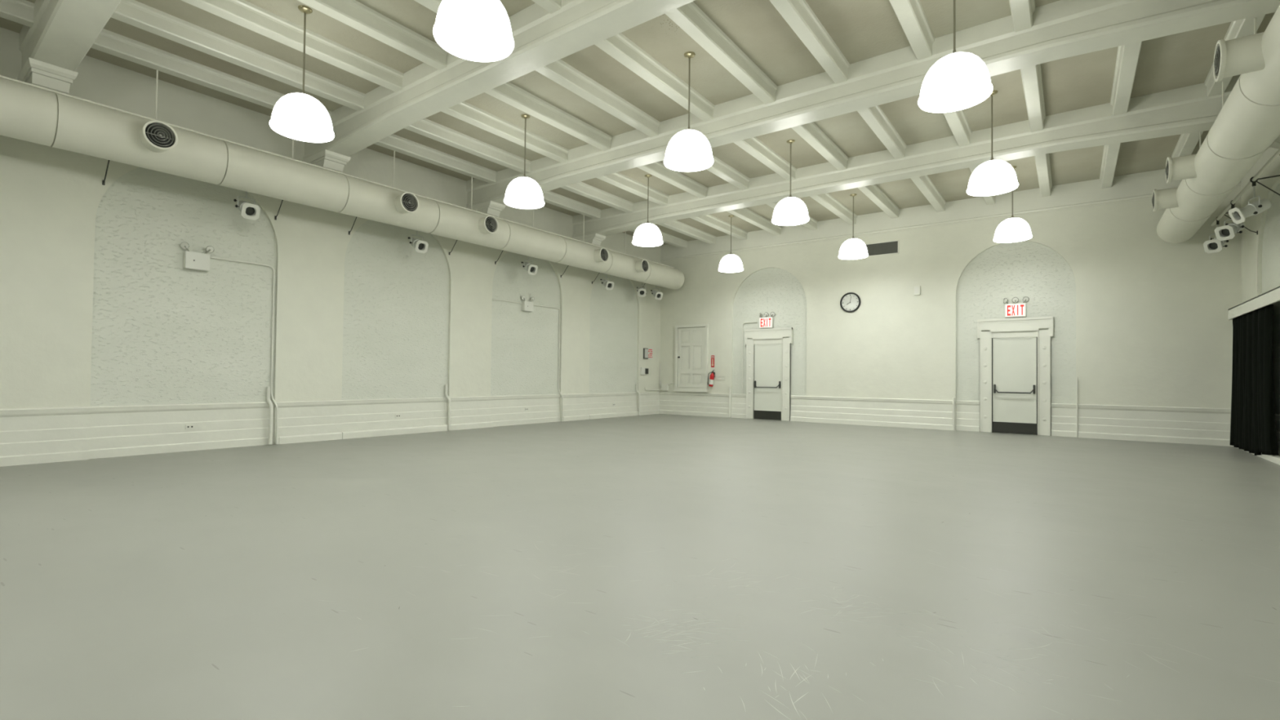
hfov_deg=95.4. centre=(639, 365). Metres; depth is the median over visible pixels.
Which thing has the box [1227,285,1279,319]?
curtain valance
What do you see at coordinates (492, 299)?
conduit
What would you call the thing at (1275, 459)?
baseboard
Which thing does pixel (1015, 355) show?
door
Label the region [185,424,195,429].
wall socket
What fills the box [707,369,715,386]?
fire extinguisher
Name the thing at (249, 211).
spotlight
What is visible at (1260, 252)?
wall
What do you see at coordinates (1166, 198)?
outlet
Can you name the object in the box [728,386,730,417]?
pipe
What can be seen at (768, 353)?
door
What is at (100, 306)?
wall
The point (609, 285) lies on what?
spotlight
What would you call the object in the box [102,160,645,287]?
pipe
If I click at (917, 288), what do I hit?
sensor box
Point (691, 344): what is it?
door
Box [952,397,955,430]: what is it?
pipe
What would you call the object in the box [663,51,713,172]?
pendant lamp
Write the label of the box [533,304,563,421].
conduit
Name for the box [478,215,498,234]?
outlet
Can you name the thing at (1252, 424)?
stage curtain
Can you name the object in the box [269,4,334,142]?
pendant lamp
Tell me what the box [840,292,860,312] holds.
wall clock
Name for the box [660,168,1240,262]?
trim
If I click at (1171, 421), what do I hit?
wainscoting
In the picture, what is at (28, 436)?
trim
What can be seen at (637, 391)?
pipe
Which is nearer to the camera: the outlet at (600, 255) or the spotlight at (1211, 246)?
the spotlight at (1211, 246)
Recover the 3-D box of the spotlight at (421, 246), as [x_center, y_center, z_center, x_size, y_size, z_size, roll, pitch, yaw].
[-4.079,-2.366,10.691,0.410,0.632,0.270,0,-1,42]
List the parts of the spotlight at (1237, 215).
colour frame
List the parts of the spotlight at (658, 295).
colour frame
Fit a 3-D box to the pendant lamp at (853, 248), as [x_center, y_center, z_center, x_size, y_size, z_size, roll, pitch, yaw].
[4.630,-3.032,12.638,0.618,1.358,0.618,0,-1,37]
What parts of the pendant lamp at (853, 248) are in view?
stem, lamp shade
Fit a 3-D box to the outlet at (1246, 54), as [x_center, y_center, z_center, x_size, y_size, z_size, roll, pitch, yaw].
[5.204,-2.676,5.029,0.345,0.340,0.340,0,-1,36]
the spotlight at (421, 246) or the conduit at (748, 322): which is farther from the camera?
the conduit at (748, 322)
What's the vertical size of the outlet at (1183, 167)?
0.340 m
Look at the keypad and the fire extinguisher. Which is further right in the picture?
the fire extinguisher
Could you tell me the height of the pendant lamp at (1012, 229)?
1.358 m
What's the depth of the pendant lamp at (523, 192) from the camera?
8.80 m
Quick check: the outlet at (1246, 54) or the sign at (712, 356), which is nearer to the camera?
the outlet at (1246, 54)
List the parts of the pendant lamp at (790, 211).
stem, lamp shade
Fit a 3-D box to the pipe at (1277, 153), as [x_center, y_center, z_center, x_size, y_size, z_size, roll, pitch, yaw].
[8.502,-2.372,7.769,0.424,0.429,6.100,0,-1,37]
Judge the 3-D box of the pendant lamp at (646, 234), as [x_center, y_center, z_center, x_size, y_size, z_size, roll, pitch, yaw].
[0.158,-3.099,11.571,0.618,1.358,0.618,0,-1,37]
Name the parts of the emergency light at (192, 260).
lamp glass, lamp glass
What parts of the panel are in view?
panel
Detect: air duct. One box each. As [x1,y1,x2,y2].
[0,70,684,289]
[1151,4,1279,243]
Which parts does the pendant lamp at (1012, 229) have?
stem, lamp shade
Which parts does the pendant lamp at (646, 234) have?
lamp shade, stem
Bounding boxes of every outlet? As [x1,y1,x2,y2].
[139,120,177,152]
[395,191,419,213]
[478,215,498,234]
[593,247,608,262]
[635,258,648,272]
[1151,186,1178,211]
[1165,154,1196,182]
[1213,31,1265,81]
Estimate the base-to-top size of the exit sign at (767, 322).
0.427 m
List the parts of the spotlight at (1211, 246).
colour frame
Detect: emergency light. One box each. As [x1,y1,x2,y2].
[180,241,213,271]
[521,295,534,311]
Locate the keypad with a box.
[640,367,648,374]
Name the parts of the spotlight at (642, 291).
colour frame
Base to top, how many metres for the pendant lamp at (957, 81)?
1.358 m
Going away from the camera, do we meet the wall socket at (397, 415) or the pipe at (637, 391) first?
the wall socket at (397, 415)
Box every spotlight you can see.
[233,191,260,220]
[408,230,428,253]
[521,256,537,275]
[600,274,613,289]
[636,282,646,297]
[650,285,662,299]
[1203,217,1228,253]
[1213,200,1244,240]
[1228,176,1271,224]
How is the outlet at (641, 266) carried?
attached to the air duct at (28, 113)
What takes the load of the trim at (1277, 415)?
attached to the wall at (1260, 252)
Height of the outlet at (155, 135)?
0.340 m
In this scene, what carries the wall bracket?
attached to the wall at (1140, 317)
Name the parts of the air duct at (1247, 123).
hanger rod, hanger rod, hanger rod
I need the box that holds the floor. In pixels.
[0,413,1279,719]
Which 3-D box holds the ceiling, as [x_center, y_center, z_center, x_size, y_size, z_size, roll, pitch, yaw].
[-0.181,-3.445,6.154,12.957,1.170,20.092,0,-1,37]
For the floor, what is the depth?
3.24 m
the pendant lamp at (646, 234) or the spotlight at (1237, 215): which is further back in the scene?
the pendant lamp at (646, 234)
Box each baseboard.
[659,409,1233,446]
[1237,447,1279,465]
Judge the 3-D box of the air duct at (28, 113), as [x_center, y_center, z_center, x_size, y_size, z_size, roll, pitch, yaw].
[-4.574,-3.044,9.195,0.815,1.278,19.310,0,-1,37]
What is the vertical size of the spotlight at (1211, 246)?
0.632 m
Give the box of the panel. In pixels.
[643,347,648,359]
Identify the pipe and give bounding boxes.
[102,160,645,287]
[266,386,273,444]
[444,384,450,430]
[635,383,639,414]
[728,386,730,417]
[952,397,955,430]
[1076,377,1077,436]
[1210,147,1279,235]
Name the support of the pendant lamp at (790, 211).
hanging from the ceiling
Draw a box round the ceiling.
[0,0,1279,248]
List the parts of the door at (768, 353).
kick plate, closer plate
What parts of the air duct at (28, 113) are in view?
hanger rod, hanger rod, hanger rod, hanger rod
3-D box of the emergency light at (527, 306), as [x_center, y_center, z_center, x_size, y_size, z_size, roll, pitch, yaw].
[-2.576,-1.417,13.378,0.104,0.346,0.375,0,-1,37]
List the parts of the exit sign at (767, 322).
panel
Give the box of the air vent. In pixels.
[865,240,898,257]
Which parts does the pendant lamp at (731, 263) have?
stem, lamp shade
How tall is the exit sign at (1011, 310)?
0.427 m
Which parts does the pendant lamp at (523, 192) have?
lamp shade, stem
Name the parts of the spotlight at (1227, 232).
colour frame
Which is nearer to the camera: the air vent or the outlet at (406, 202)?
the outlet at (406, 202)
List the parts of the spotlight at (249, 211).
colour frame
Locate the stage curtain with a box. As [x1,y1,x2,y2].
[1230,304,1278,455]
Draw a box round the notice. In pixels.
[647,347,653,359]
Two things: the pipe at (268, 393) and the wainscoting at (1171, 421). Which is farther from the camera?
the wainscoting at (1171, 421)
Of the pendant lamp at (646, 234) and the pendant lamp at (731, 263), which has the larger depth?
the pendant lamp at (731, 263)
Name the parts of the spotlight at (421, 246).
colour frame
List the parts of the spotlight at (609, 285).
colour frame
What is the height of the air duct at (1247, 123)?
1.268 m
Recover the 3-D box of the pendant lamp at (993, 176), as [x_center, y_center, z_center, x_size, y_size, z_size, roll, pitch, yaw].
[4.883,-3.112,8.075,0.618,1.358,0.618,0,-1,37]
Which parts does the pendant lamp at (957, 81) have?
stem, lamp shade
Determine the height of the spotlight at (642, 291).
0.632 m
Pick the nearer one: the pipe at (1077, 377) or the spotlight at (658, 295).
the pipe at (1077, 377)
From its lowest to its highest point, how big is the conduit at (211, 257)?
2.793 m
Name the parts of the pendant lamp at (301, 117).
lamp shade, stem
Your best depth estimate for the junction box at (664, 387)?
17.45 m
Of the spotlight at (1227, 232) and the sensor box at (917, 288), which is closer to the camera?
the spotlight at (1227, 232)
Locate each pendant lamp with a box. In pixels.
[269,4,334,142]
[432,0,514,62]
[503,114,544,208]
[631,174,662,246]
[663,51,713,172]
[718,214,743,272]
[771,139,809,226]
[838,193,868,259]
[917,0,992,112]
[966,89,1018,196]
[993,165,1032,243]
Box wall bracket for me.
[716,376,724,379]
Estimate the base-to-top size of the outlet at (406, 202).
0.340 m
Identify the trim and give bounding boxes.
[0,391,659,466]
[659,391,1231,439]
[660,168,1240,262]
[1275,413,1279,455]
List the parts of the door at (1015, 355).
kick plate, closer plate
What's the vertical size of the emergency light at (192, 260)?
0.366 m
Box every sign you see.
[711,355,714,367]
[759,311,774,328]
[1003,296,1029,317]
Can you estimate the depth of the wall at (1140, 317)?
12.73 m
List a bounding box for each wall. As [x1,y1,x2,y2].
[0,26,661,444]
[659,184,1241,435]
[1240,146,1279,414]
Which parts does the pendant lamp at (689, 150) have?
lamp shade, stem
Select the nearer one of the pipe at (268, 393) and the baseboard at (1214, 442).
the pipe at (268, 393)
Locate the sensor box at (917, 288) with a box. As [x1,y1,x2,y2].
[914,285,919,295]
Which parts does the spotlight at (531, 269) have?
colour frame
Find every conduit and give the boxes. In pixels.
[209,256,278,444]
[492,298,522,303]
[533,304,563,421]
[742,321,756,394]
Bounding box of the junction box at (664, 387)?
[661,383,668,391]
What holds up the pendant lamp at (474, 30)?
hanging from the ceiling
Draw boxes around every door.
[673,323,708,392]
[744,327,792,421]
[977,315,1053,435]
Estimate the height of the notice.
0.340 m
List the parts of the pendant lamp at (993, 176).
stem, lamp shade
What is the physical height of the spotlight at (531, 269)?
0.632 m
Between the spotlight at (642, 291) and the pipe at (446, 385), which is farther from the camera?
the spotlight at (642, 291)
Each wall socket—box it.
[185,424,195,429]
[395,413,400,417]
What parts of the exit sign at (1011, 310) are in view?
panel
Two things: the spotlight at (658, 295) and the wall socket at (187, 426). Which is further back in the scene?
the spotlight at (658, 295)
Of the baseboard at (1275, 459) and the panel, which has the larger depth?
the panel

